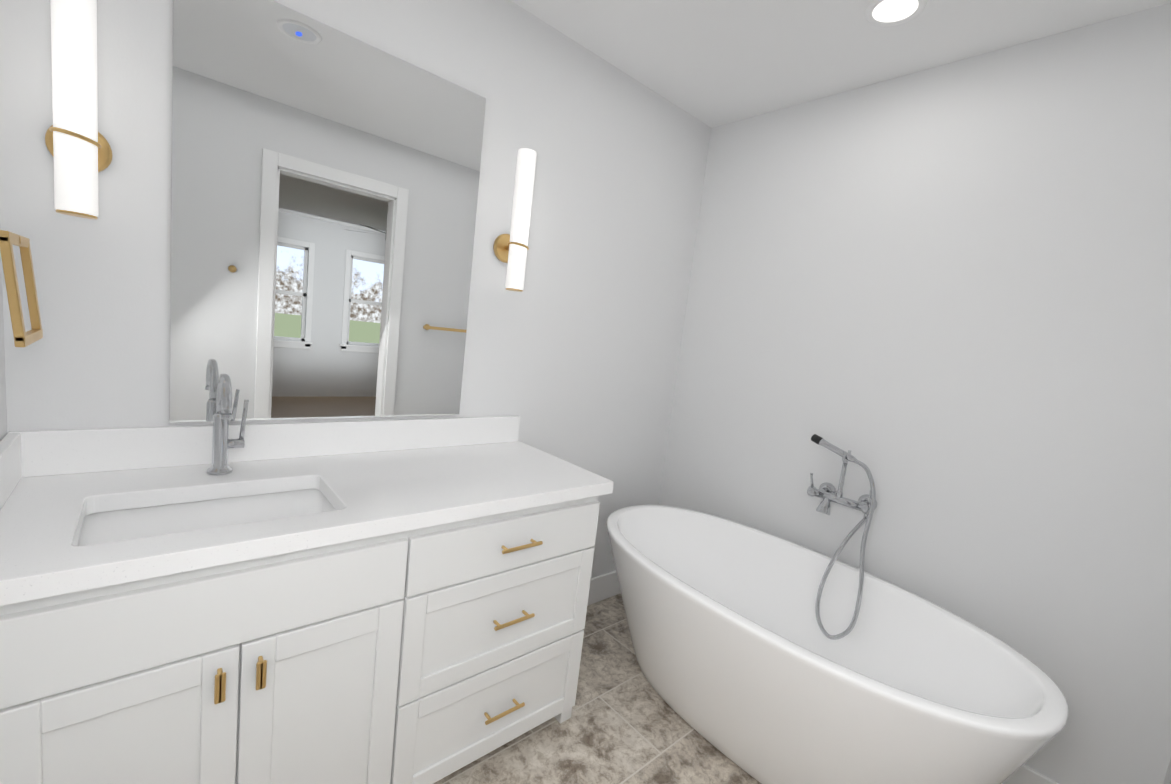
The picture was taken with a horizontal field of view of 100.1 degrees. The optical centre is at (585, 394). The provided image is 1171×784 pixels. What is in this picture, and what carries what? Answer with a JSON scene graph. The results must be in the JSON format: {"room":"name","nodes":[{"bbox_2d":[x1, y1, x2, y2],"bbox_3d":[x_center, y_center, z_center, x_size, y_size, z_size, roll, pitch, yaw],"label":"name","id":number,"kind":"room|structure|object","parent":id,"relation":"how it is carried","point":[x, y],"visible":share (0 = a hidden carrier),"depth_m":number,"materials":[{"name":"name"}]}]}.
{"room":"bathroom","nodes":[
{"label":"bathroom","id":0,"kind":"room"},
{"bbox_2d":[0,226,6,440],"bbox_3d":[-0.692,0.008,0.339,0.110,2.450,1.875,0,10,-42],"label":"wall","id":1,"kind":"structure","parent":0,"point":[3,419],"depth_m":1.06,"materials":[{"name":"white paint"}]},
{"bbox_2d":[0,433,23,512],"bbox_3d":[-1.096,0.182,0.894,0.020,0.105,0.541,0,10,-42],"label":"backsplash","id":2,"kind":"structure","parent":1,"relation":"attached to","point":[12,445],"depth_m":1.02,"materials":[{"name":"white stone"}]},
{"bbox_2d":[0,230,42,346],"bbox_3d":[-1.024,-0.195,0.856,0.080,0.201,0.188,0,10,-42],"label":"towel ring","id":3,"kind":"object","parent":1,"relation":"attached to","point":[22,337],"visible":1,"depth_m":0.82,"materials":[{"name":"gold metal"}]},
{"bbox_2d":[8,416,519,476],"bbox_3d":[-0.781,0.136,1.546,1.357,0.105,0.020,0,10,-42],"label":"backsplash","id":4,"kind":"structure","parent":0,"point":[94,450],"depth_m":1.40,"materials":[{"name":"white stone"}]},
{"bbox_2d":[0,0,710,577],"bbox_3d":[-0.420,-0.158,1.892,2.580,2.450,0.110,0,10,-42],"label":"wall","id":5,"kind":"structure","parent":0,"point":[572,352],"depth_m":1.77,"materials":[{"name":"white paint"}]},
{"bbox_2d":[45,0,111,218],"bbox_3d":[-1.076,-0.626,1.036,0.104,0.484,0.125,0,10,-42],"label":"sconce","id":6,"kind":"object","parent":5,"relation":"attached to","point":[78,146],"visible":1,"depth_m":1.01,"materials":[{"name":"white glass"}]},
{"bbox_2d":[169,0,485,422],"bbox_3d":[-0.712,-0.472,1.477,0.819,1.105,0.006,0,10,-42],"label":"vanity mirror","id":7,"kind":"object","parent":5,"relation":"attached to","point":[324,188],"visible":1,"depth_m":1.41,"materials":[{"name":"clear glass"}]},
{"bbox_2d":[493,148,536,291],"bbox_3d":[-0.248,-0.623,1.775,0.104,0.484,0.125,0,10,-42],"label":"sconce","id":8,"kind":"object","parent":5,"relation":"attached to","point":[511,248],"visible":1,"depth_m":1.74,"materials":[{"name":"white glass"}]},
{"bbox_2d":[433,593,760,783],"bbox_3d":[0.048,1.248,1.360,2.580,0.080,1.985,0,10,-42],"label":"floor","id":9,"kind":"structure","parent":0,"point":[625,723],"depth_m":1.66,"materials":[{"name":"tile"}]},
{"bbox_2d":[0,489,612,783],"bbox_3d":[-0.660,0.690,1.408,1.357,0.845,0.570,0,10,-42],"label":"bathroom vanity","id":10,"kind":"object","parent":9,"relation":"on","point":[390,601],"depth_m":1.10,"materials":[{"name":"white paint"}]},
{"bbox_2d":[0,441,613,596],"bbox_3d":[-0.605,0.254,1.359,1.372,0.040,0.565,0,10,-42],"label":"countertop","id":11,"kind":"structure","parent":10,"relation":"on","point":[393,488],"depth_m":1.16,"materials":[{"name":"white stone"}]},
{"bbox_2d":[72,481,339,544],"bbox_3d":[-0.827,0.347,1.113,0.514,0.157,0.339,0,10,-42],"label":"sink","id":12,"kind":"object","parent":11,"relation":"in","point":[121,520],"depth_m":1.19,"materials":[{"name":"white ceramic"}]},
{"bbox_2d":[204,373,251,476],"bbox_3d":[-0.894,0.079,1.238,0.087,0.269,0.155,0,10,-42],"label":"faucet","id":13,"kind":"object","parent":11,"relation":"on","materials":[{"name":"silver metal"}]},
{"bbox_2d":[606,505,1068,783],"bbox_3d":[0.644,0.930,1.760,0.770,0.585,1.480,0,10,-42],"label":"bathtub","id":14,"kind":"object","parent":9,"relation":"on","point":[748,666],"visible":1,"depth_m":1.54,"materials":[{"name":"white ceramic"}]},
{"bbox_2d":[587,570,620,605],"bbox_3d":[-0.013,0.992,2.438,0.978,0.140,0.014,0,10,-42],"label":"baseboard","id":15,"kind":"structure","parent":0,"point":[604,586],"depth_m":2.52,"materials":[{"name":"white paint"}]},
{"bbox_2d":[511,0,1170,127],"bbox_3d":[0.376,-1.235,1.003,2.580,0.080,2.095,0,10,-42],"label":"ceiling","id":16,"kind":"structure","parent":0,"point":[712,63],"depth_m":1.73,"materials":[{"name":"white paint"}]},
{"bbox_2d":[865,0,926,26],"bbox_3d":[0.954,-1.188,1.511,0.164,0.007,0.164,0,10,-42],"label":"recessed light","id":17,"kind":"object","parent":16,"relation":"in","point":[884,13],"visible":1,"depth_m":1.52,"materials":[{"name":"white paint"}]},
{"bbox_2d":[659,3,1170,783],"bbox_3d":[1.152,0.015,1.983,0.110,2.450,1.875,0,10,-42],"label":"wall","id":18,"kind":"structure","parent":0,"point":[935,301],"depth_m":1.68,"materials":[{"name":"white paint"}]},
{"bbox_2d":[807,434,876,639],"bbox_3d":[0.970,0.536,1.916,0.247,0.712,0.322,0,10,-42],"label":"tub filler","id":19,"kind":"object","parent":18,"relation":"attached to","point":[828,493],"visible":0.98,"depth_m":1.87,"materials":[{"name":"silver metal"}]},
{"bbox_2d":[1002,764,1058,783],"bbox_3d":[0.971,1.152,2.085,0.018,0.140,1.875,0,10,-42],"label":"baseboard","id":20,"kind":"structure","parent":18,"relation":"attached to","point":[1025,774],"depth_m":1.58,"materials":[{"name":"white paint"}]},
{"bbox_2d":[1163,758,1170,783],"bbox_3d":[0.881,0.180,0.431,2.580,2.450,0.110,0,10,-42],"label":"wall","id":21,"kind":"structure","parent":0,"point":[1167,779],"depth_m":1.34,"materials":[{"name":"white paint"}]}
]}

